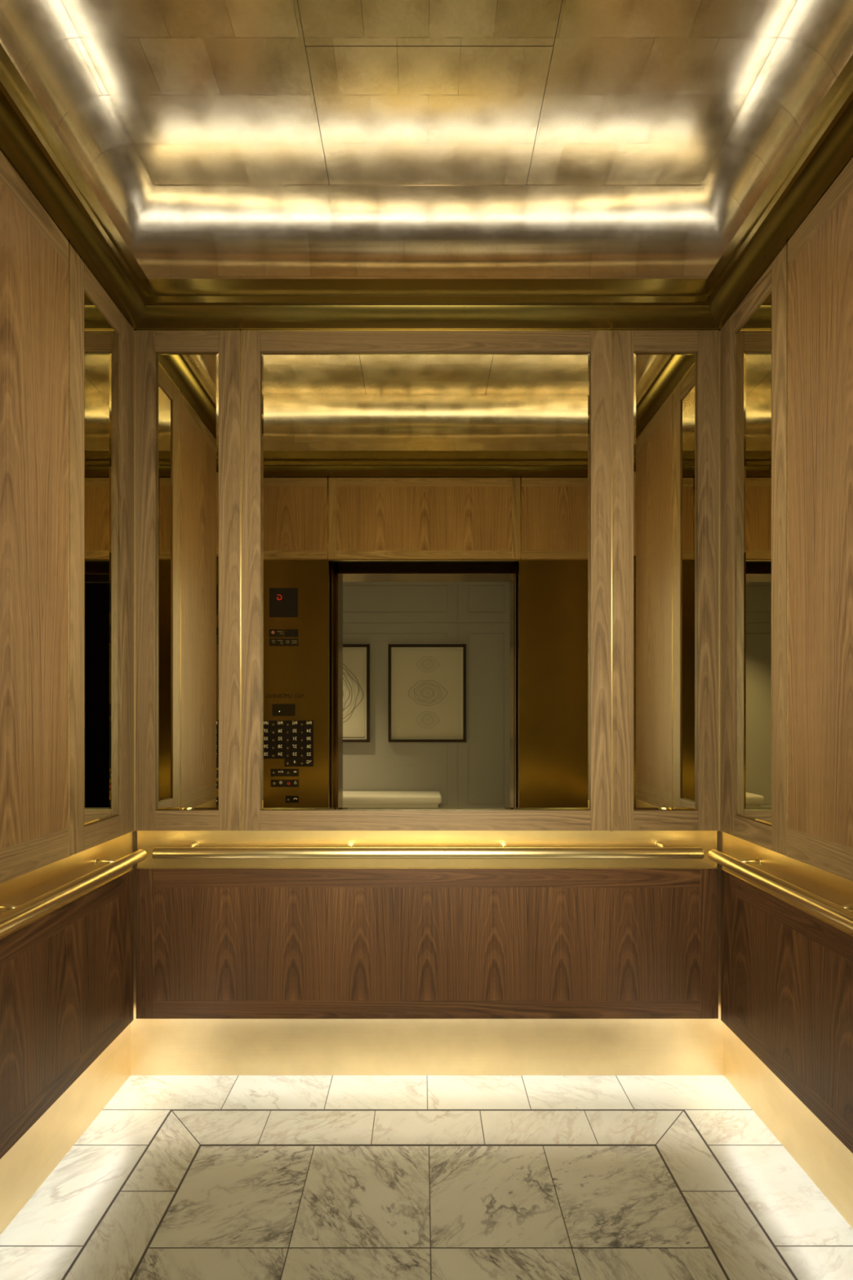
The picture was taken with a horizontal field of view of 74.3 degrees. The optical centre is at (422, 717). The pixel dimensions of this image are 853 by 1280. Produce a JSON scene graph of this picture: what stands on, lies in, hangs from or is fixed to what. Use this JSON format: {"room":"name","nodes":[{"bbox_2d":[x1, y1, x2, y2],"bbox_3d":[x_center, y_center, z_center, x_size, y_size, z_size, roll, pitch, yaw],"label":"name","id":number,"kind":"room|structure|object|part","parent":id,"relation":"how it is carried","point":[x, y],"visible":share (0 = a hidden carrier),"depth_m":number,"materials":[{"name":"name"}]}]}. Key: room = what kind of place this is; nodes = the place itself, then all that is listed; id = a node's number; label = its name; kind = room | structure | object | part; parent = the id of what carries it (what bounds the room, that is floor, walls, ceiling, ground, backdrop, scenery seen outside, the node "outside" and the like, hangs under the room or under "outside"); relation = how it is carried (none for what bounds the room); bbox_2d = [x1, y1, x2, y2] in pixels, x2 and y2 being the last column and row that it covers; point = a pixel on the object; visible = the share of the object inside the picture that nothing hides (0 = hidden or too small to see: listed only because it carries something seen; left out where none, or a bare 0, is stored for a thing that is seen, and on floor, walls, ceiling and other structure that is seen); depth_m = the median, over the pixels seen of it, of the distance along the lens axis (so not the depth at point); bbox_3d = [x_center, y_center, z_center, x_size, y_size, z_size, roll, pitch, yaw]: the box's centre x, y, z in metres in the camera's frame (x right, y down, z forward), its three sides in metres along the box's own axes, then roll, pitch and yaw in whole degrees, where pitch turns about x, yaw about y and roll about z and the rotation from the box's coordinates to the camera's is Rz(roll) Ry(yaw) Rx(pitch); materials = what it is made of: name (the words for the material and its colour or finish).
{"room":"elevator interior","nodes":[
{"label":"elevator interior","id":0,"kind":"room"},
{"bbox_2d":[0,1023,130,1235],"bbox_3d":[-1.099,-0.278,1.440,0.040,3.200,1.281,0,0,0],"label":"baseboard","id":1,"kind":"structure","parent":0,"point":[26,1166],"depth_m":1.67,"materials":[{"name":"gold metal"}]},
{"bbox_2d":[0,150,68,884],"bbox_3d":[-1.057,-0.497,1.424,0.018,1.824,0.488,0,0,0],"label":"wood panel","id":2,"kind":"object","parent":1,"relation":"attached to","point":[34,251],"visible":1,"depth_m":1.52,"materials":[{"name":"brown wood"}]},
{"bbox_3d":[-1.057,0.413,1.424,0.018,0.002,0.487,0,0,0],"label":"edge trim","id":3,"kind":"part","parent":2,"relation":"part of","materials":[{"name":"brown wood"}]},
{"bbox_3d":[-1.057,-1.370,1.424,0.018,0.075,0.488,0,0,0],"label":"rail","id":4,"kind":"part","parent":2,"relation":"part of","materials":[{"name":"brown wood"}]},
{"bbox_3d":[-1.057,0.370,1.424,0.018,0.085,0.488,0,0,0],"label":"rail","id":5,"kind":"part","parent":2,"relation":"part of","materials":[{"name":"brown wood"}]},
{"bbox_3d":[-1.057,-1.408,1.424,0.018,0.002,0.487,0,0,0],"label":"edge trim","id":6,"kind":"part","parent":2,"relation":"part of","materials":[{"name":"brown wood"}]},
{"bbox_2d":[0,868,133,1159],"bbox_3d":[-1.054,0.824,1.424,0.012,0.550,1.236,0,0,0],"label":"wainscot panel","id":7,"kind":"object","parent":1,"relation":"attached to","point":[66,973],"visible":1,"depth_m":1.62,"materials":[{"name":"brown wood"}]},
{"bbox_3d":[-1.054,0.585,1.424,0.012,0.068,1.106,0,0,0],"label":"rail","id":8,"kind":"part","parent":7,"relation":"part of","materials":[{"name":"brown wood"}]},
{"bbox_3d":[-1.054,1.063,1.424,0.012,0.066,1.106,0,0,0],"label":"rail","id":9,"kind":"part","parent":7,"relation":"part of","materials":[{"name":"brown wood"}]},
{"bbox_2d":[0,832,132,937],"bbox_3d":[-1.057,0.481,1.424,0.010,0.133,1.236,0,0,0],"label":"band","id":10,"kind":"object","parent":7,"relation":"attached to","point":[19,891],"visible":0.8,"depth_m":1.63,"materials":[{"name":"gold metal"}]},
{"bbox_2d":[0,849,146,933],"bbox_3d":[-1.002,0.473,1.419,0.098,0.045,1.068,0,0,0],"label":"handrail","id":11,"kind":"object","parent":10,"relation":"attached to","point":[15,915],"visible":1,"depth_m":1.51,"materials":[{"name":"gold metal"}]},
{"bbox_3d":[-1.054,0.550,1.424,0.011,0.002,1.236,0,0,0],"label":"edge trim","id":12,"kind":"part","parent":7,"relation":"part of","materials":[{"name":"brown wood"}]},
{"bbox_3d":[-1.054,1.097,1.424,0.011,0.002,1.236,0,0,0],"label":"edge trim","id":13,"kind":"part","parent":7,"relation":"part of","materials":[{"name":"brown wood"}]},
{"bbox_2d":[68,242,69,856],"bbox_3d":[-1.052,-0.497,1.671,0.008,1.820,0.008,0,0,0],"label":"trim","id":14,"kind":"structure","parent":1,"relation":"attached to","point":[68,242],"depth_m":1.67,"materials":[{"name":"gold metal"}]},
{"bbox_2d":[0,43,147,329],"bbox_3d":[-1.015,-1.466,1.425,0.124,0.110,1.308,0,0,0],"label":"trim","id":15,"kind":"structure","parent":1,"relation":"attached to","point":[28,140],"depth_m":1.55,"materials":[{"name":"brown metal"}]},
{"bbox_2d":[68,243,133,857],"bbox_3d":[-1.057,-0.497,1.860,0.018,1.824,0.372,0,0,0],"label":"mirror panel","id":16,"kind":"object","parent":1,"relation":"attached to","point":[101,339],"visible":0.95,"depth_m":1.84,"materials":[{"name":"walnut"},{"name":"mirror glass"},{"name":"satin brass"}]},
{"bbox_3d":[-1.057,0.413,1.860,0.018,0.002,0.372,0,0,0],"label":"edge trim","id":17,"kind":"part","parent":16,"relation":"part of","materials":[{"name":"brown wood"}]},
{"bbox_3d":[-1.057,-1.409,1.860,0.018,0.002,0.372,0,0,0],"label":"edge trim","id":18,"kind":"part","parent":16,"relation":"part of","materials":[{"name":"brown wood"}]},
{"bbox_2d":[84,290,119,826],"bbox_3d":[-1.056,-0.496,1.851,0.006,1.674,0.214,0,0,0],"label":"mirror","id":19,"kind":"object","parent":16,"relation":"on","point":[101,332],"depth_m":1.84,"materials":[{"name":"mirror"}]},
{"bbox_3d":[-1.057,-1.370,1.851,0.018,0.075,0.211,0,0,0],"label":"rail","id":20,"kind":"part","parent":16,"relation":"part of","materials":[{"name":"brown wood"}]},
{"bbox_3d":[-1.057,0.376,1.851,0.018,0.073,0.211,0,0,0],"label":"rail","id":21,"kind":"part","parent":16,"relation":"part of","materials":[{"name":"brown wood"}]},
{"bbox_2d":[0,0,852,279],"bbox_3d":[0.017,-1.637,1.433,2.188,0.400,1.291,0,0,0],"label":"ceiling","id":22,"kind":"structure","parent":0,"point":[205,92],"depth_m":1.70,"materials":[{"name":"gold metal"}]},
{"bbox_2d":[154,185,701,186],"bbox_3d":[0.017,-1.807,1.914,1.858,0.002,0.002,0,0,0],"label":"trim","id":23,"kind":"structure","parent":22,"relation":"attached to","point":[154,185],"depth_m":1.91,"materials":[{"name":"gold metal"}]},
{"bbox_2d":[0,1075,852,1279],"bbox_3d":[0.017,1.343,1.417,2.196,0.040,1.333,0,0,0],"label":"floor","id":24,"kind":"structure","parent":0,"point":[177,1177],"depth_m":1.59,"materials":[{"name":"stone"}]},
{"bbox_2d":[130,830,724,1075],"bbox_3d":[0.017,-0.278,2.101,2.272,3.200,0.040,0,0,0],"label":"wall","id":25,"kind":"structure","parent":0,"point":[158,1046],"depth_m":2.08,"materials":[{"name":"gold metal"}]},
{"bbox_2d":[133,330,135,831],"bbox_3d":[-1.052,-0.497,2.056,0.015,1.820,0.012,0,0,0],"label":"trim","id":26,"kind":"structure","parent":25,"relation":"attached to","point":[134,331],"depth_m":2.05,"materials":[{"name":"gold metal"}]},
{"bbox_2d":[135,329,239,831],"bbox_3d":[-0.855,-0.497,2.059,0.379,1.824,0.018,0,0,0],"label":"mirror panel","id":27,"kind":"object","parent":25,"relation":"attached to","point":[188,381],"visible":1,"depth_m":2.06,"materials":[{"name":"brown wood"}]},
{"bbox_3d":[-0.858,-1.370,2.059,0.230,0.075,0.018,0,0,0],"label":"rail","id":28,"kind":"part","parent":27,"relation":"part of","materials":[{"name":"brown wood"}]},
{"bbox_3d":[-0.858,0.376,2.059,0.230,0.073,0.018,0,0,0],"label":"rail","id":29,"kind":"part","parent":27,"relation":"part of","materials":[{"name":"brown wood"}]},
{"bbox_2d":[155,352,218,810],"bbox_3d":[-0.858,-0.496,2.058,0.232,1.674,0.006,0,0,0],"label":"mirror","id":30,"kind":"object","parent":27,"relation":"on","point":[187,384],"depth_m":2.05,"materials":[{"name":"silver mirror"}]},
{"bbox_3d":[-0.855,-1.409,2.059,0.379,0.002,0.018,0,0,0],"label":"edge trim","id":31,"kind":"part","parent":27,"relation":"part of","materials":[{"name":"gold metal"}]},
{"bbox_2d":[240,330,240,831],"bbox_3d":[-0.663,-0.497,2.054,0.008,1.820,0.008,0,0,0],"label":"trim","id":32,"kind":"structure","parent":25,"relation":"attached to","point":[240,331],"depth_m":2.05,"materials":[{"name":"brown wood"}]},
{"bbox_2d":[240,329,611,831],"bbox_3d":[0.013,-0.497,2.059,1.349,1.824,0.018,0,0,0],"label":"mirror panel","id":33,"kind":"object","parent":25,"relation":"attached to","point":[426,514],"visible":1,"depth_m":2.06,"materials":[{"name":"mirror"}]},
{"bbox_3d":[0.011,-1.370,2.059,1.203,0.075,0.018,0,0,0],"label":"rail","id":34,"kind":"part","parent":33,"relation":"part of","materials":[{"name":"brown wood"}]},
{"bbox_3d":[0.011,0.376,2.059,1.203,0.073,0.018,0,0,0],"label":"rail","id":35,"kind":"part","parent":33,"relation":"part of","materials":[{"name":"brown wood"}]},
{"bbox_3d":[0.013,-1.409,2.059,1.349,0.002,0.018,0,0,0],"label":"edge trim","id":36,"kind":"part","parent":33,"relation":"part of","materials":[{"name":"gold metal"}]},
{"bbox_2d":[135,867,718,1018],"bbox_3d":[0.017,0.824,2.056,2.120,0.550,0.012,0,0,0],"label":"wainscot panel","id":37,"kind":"object","parent":25,"relation":"attached to","point":[211,943],"visible":1,"depth_m":2.05,"materials":[{"name":"brown wood"}]},
{"bbox_3d":[0.017,0.585,2.056,1.990,0.068,0.012,0,0,0],"label":"rail","id":38,"kind":"part","parent":37,"relation":"part of","materials":[{"name":"brown wood"}]},
{"bbox_3d":[0.017,1.063,2.056,1.990,0.066,0.012,0,0,0],"label":"rail","id":39,"kind":"part","parent":37,"relation":"part of","materials":[{"name":"brown wood"}]},
{"bbox_2d":[137,831,717,867],"bbox_3d":[0.017,0.481,2.059,2.116,0.133,0.010,0,0,0],"label":"band","id":40,"kind":"object","parent":37,"relation":"attached to","point":[147,841],"visible":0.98,"depth_m":2.05,"materials":[{"name":"gold metal"}]},
{"bbox_2d":[151,840,704,858],"bbox_3d":[0.020,0.473,2.005,1.924,0.045,0.098,0,0,0],"label":"handrail","id":41,"kind":"object","parent":40,"relation":"attached to","point":[193,851],"visible":1,"depth_m":1.96,"materials":[{"name":"gold metal"}]},
{"bbox_3d":[0.020,0.476,1.975,1.924,0.039,0.039,0,0,0],"label":"rail","id":42,"kind":"part","parent":41,"relation":"part of","materials":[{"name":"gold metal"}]},
{"bbox_3d":[0.017,0.550,2.056,2.120,0.002,0.011,0,0,0],"label":"edge trim","id":43,"kind":"part","parent":37,"relation":"part of","materials":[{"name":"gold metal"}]},
{"bbox_2d":[133,279,719,330],"bbox_3d":[0.017,-1.466,2.017,2.188,0.110,0.124,0,0,0],"label":"trim","id":44,"kind":"structure","parent":25,"relation":"attached to","point":[240,304],"depth_m":1.97,"materials":[{"name":"brown metal"}]},
{"bbox_2d":[611,330,613,831],"bbox_3d":[0.690,-0.497,2.054,0.008,1.820,0.008,0,0,0],"label":"trim","id":45,"kind":"structure","parent":25,"relation":"attached to","point":[611,331],"depth_m":2.05,"materials":[{"name":"brown wood"}]},
{"bbox_2d":[613,329,719,831],"bbox_3d":[0.885,-0.497,2.059,0.386,1.824,0.018,0,0,0],"label":"mirror panel","id":46,"kind":"object","parent":25,"relation":"attached to","point":[666,382],"visible":1,"depth_m":2.06,"materials":[{"name":"brown wood"}]},
{"bbox_2d":[633,352,697,810],"bbox_3d":[0.886,-0.496,2.058,0.237,1.674,0.006,0,0,0],"label":"mirror","id":47,"kind":"object","parent":46,"relation":"on","point":[665,384],"depth_m":2.05,"materials":[{"name":"silver mirror"}]},
{"bbox_3d":[0.886,-1.370,2.059,0.234,0.075,0.018,0,0,0],"label":"rail","id":48,"kind":"part","parent":46,"relation":"part of","materials":[{"name":"brown wood"}]},
{"bbox_3d":[0.886,0.376,2.059,0.234,0.073,0.018,0,0,0],"label":"rail","id":49,"kind":"part","parent":46,"relation":"part of","materials":[{"name":"brown wood"}]},
{"bbox_3d":[0.885,-1.409,2.059,0.386,0.002,0.018,0,0,0],"label":"edge trim","id":50,"kind":"part","parent":46,"relation":"part of","materials":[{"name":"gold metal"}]},
{"bbox_2d":[719,330,720,831],"bbox_3d":[1.086,-0.497,2.056,0.015,1.820,0.012,0,0,0],"label":"trim","id":51,"kind":"structure","parent":25,"relation":"attached to","point":[719,331],"depth_m":2.05,"materials":[{"name":"brown wood"}]},
{"bbox_2d":[724,1023,852,1228],"bbox_3d":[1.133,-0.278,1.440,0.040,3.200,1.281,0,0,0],"label":"baseboard","id":52,"kind":"structure","parent":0,"point":[820,1154],"depth_m":1.69,"materials":[{"name":"gold metal"}]},
{"bbox_2d":[720,243,788,857],"bbox_3d":[1.091,-0.497,1.860,0.018,1.824,0.372,0,0,0],"label":"mirror panel","id":53,"kind":"object","parent":52,"relation":"attached to","point":[753,339],"visible":0.94,"depth_m":1.83,"materials":[{"name":"brown wood"}]},
{"bbox_3d":[1.091,-1.370,1.851,0.018,0.075,0.211,0,0,0],"label":"rail","id":54,"kind":"part","parent":53,"relation":"part of","materials":[{"name":"brown wood"}]},
{"bbox_3d":[1.091,0.376,1.851,0.018,0.073,0.211,0,0,0],"label":"rail","id":55,"kind":"part","parent":53,"relation":"part of","materials":[{"name":"brown wood"}]},
{"bbox_3d":[1.091,-1.409,1.860,0.018,0.002,0.372,0,0,0],"label":"edge trim","id":56,"kind":"part","parent":53,"relation":"part of","materials":[{"name":"brown wood"}]},
{"bbox_2d":[736,289,772,826],"bbox_3d":[1.090,-0.496,1.851,0.006,1.674,0.214,0,0,0],"label":"mirror","id":57,"kind":"object","parent":53,"relation":"on","point":[754,331],"depth_m":1.84,"materials":[{"name":"mirror"}]},
{"bbox_3d":[1.091,0.413,1.860,0.018,0.002,0.372,0,0,0],"label":"edge trim","id":58,"kind":"part","parent":53,"relation":"part of","materials":[{"name":"brown wood"}]},
{"bbox_2d":[706,53,852,330],"bbox_3d":[1.049,-1.466,1.425,0.124,0.110,1.308,0,0,0],"label":"trim","id":59,"kind":"structure","parent":52,"relation":"attached to","point":[824,148],"depth_m":1.56,"materials":[{"name":"brown metal"}]},
{"bbox_2d":[720,868,852,1153],"bbox_3d":[1.088,0.824,1.424,0.012,0.550,1.236,0,0,0],"label":"wainscot panel","id":60,"kind":"object","parent":52,"relation":"attached to","point":[787,971],"visible":1,"depth_m":1.65,"materials":[{"name":"brown wood"}]},
{"bbox_3d":[1.088,0.550,1.424,0.011,0.002,1.236,0,0,0],"label":"edge trim","id":61,"kind":"part","parent":60,"relation":"part of","materials":[{"name":"brown wood"}]},
{"bbox_2d":[722,832,852,934],"bbox_3d":[1.091,0.481,1.424,0.010,0.133,1.236,0,0,0],"label":"band","id":62,"kind":"object","parent":60,"relation":"attached to","point":[837,890],"visible":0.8,"depth_m":1.64,"materials":[{"name":"gold metal"}]},
{"bbox_2d":[707,849,852,929],"bbox_3d":[1.036,0.473,1.419,0.098,0.045,1.068,0,0,0],"label":"handrail","id":63,"kind":"object","parent":62,"relation":"attached to","point":[843,914],"visible":1,"depth_m":1.54,"materials":[{"name":"gold metal"}]},
{"bbox_3d":[1.088,0.585,1.424,0.012,0.068,1.106,0,0,0],"label":"rail","id":64,"kind":"part","parent":60,"relation":"part of","materials":[{"name":"brown wood"}]},
{"bbox_3d":[1.088,1.063,1.424,0.012,0.066,1.106,0,0,0],"label":"rail","id":65,"kind":"part","parent":60,"relation":"part of","materials":[{"name":"brown wood"}]},
{"bbox_3d":[1.088,1.097,1.424,0.011,0.002,1.236,0,0,0],"label":"edge trim","id":66,"kind":"part","parent":60,"relation":"part of","materials":[{"name":"brown wood"}]},
{"bbox_2d":[786,242,787,856],"bbox_3d":[1.085,-0.497,1.671,0.008,1.820,0.008,0,0,0],"label":"trim","id":67,"kind":"structure","parent":52,"relation":"attached to","point":[787,242],"depth_m":1.67,"materials":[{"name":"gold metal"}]},
{"bbox_2d":[787,157,852,881],"bbox_3d":[1.091,-0.497,1.424,0.018,1.824,0.488,0,0,0],"label":"wood panel","id":68,"kind":"object","parent":52,"relation":"attached to","point":[820,251],"visible":1,"depth_m":1.53,"materials":[{"name":"brown wood"}]},
{"bbox_3d":[1.091,-1.370,1.424,0.018,0.075,0.488,0,0,0],"label":"rail","id":69,"kind":"part","parent":68,"relation":"part of","materials":[{"name":"brown wood"}]},
{"bbox_3d":[1.091,0.370,1.424,0.018,0.085,0.488,0,0,0],"label":"rail","id":70,"kind":"part","parent":68,"relation":"part of","materials":[{"name":"brown wood"}]},
{"bbox_3d":[1.091,-1.408,1.424,0.018,0.002,0.487,0,0,0],"label":"edge trim","id":71,"kind":"part","parent":68,"relation":"part of","materials":[{"name":"brown wood"}]},
{"bbox_3d":[1.091,0.413,1.424,0.018,0.002,0.487,0,0,0],"label":"edge trim","id":72,"kind":"part","parent":68,"relation":"part of","materials":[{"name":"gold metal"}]}
]}

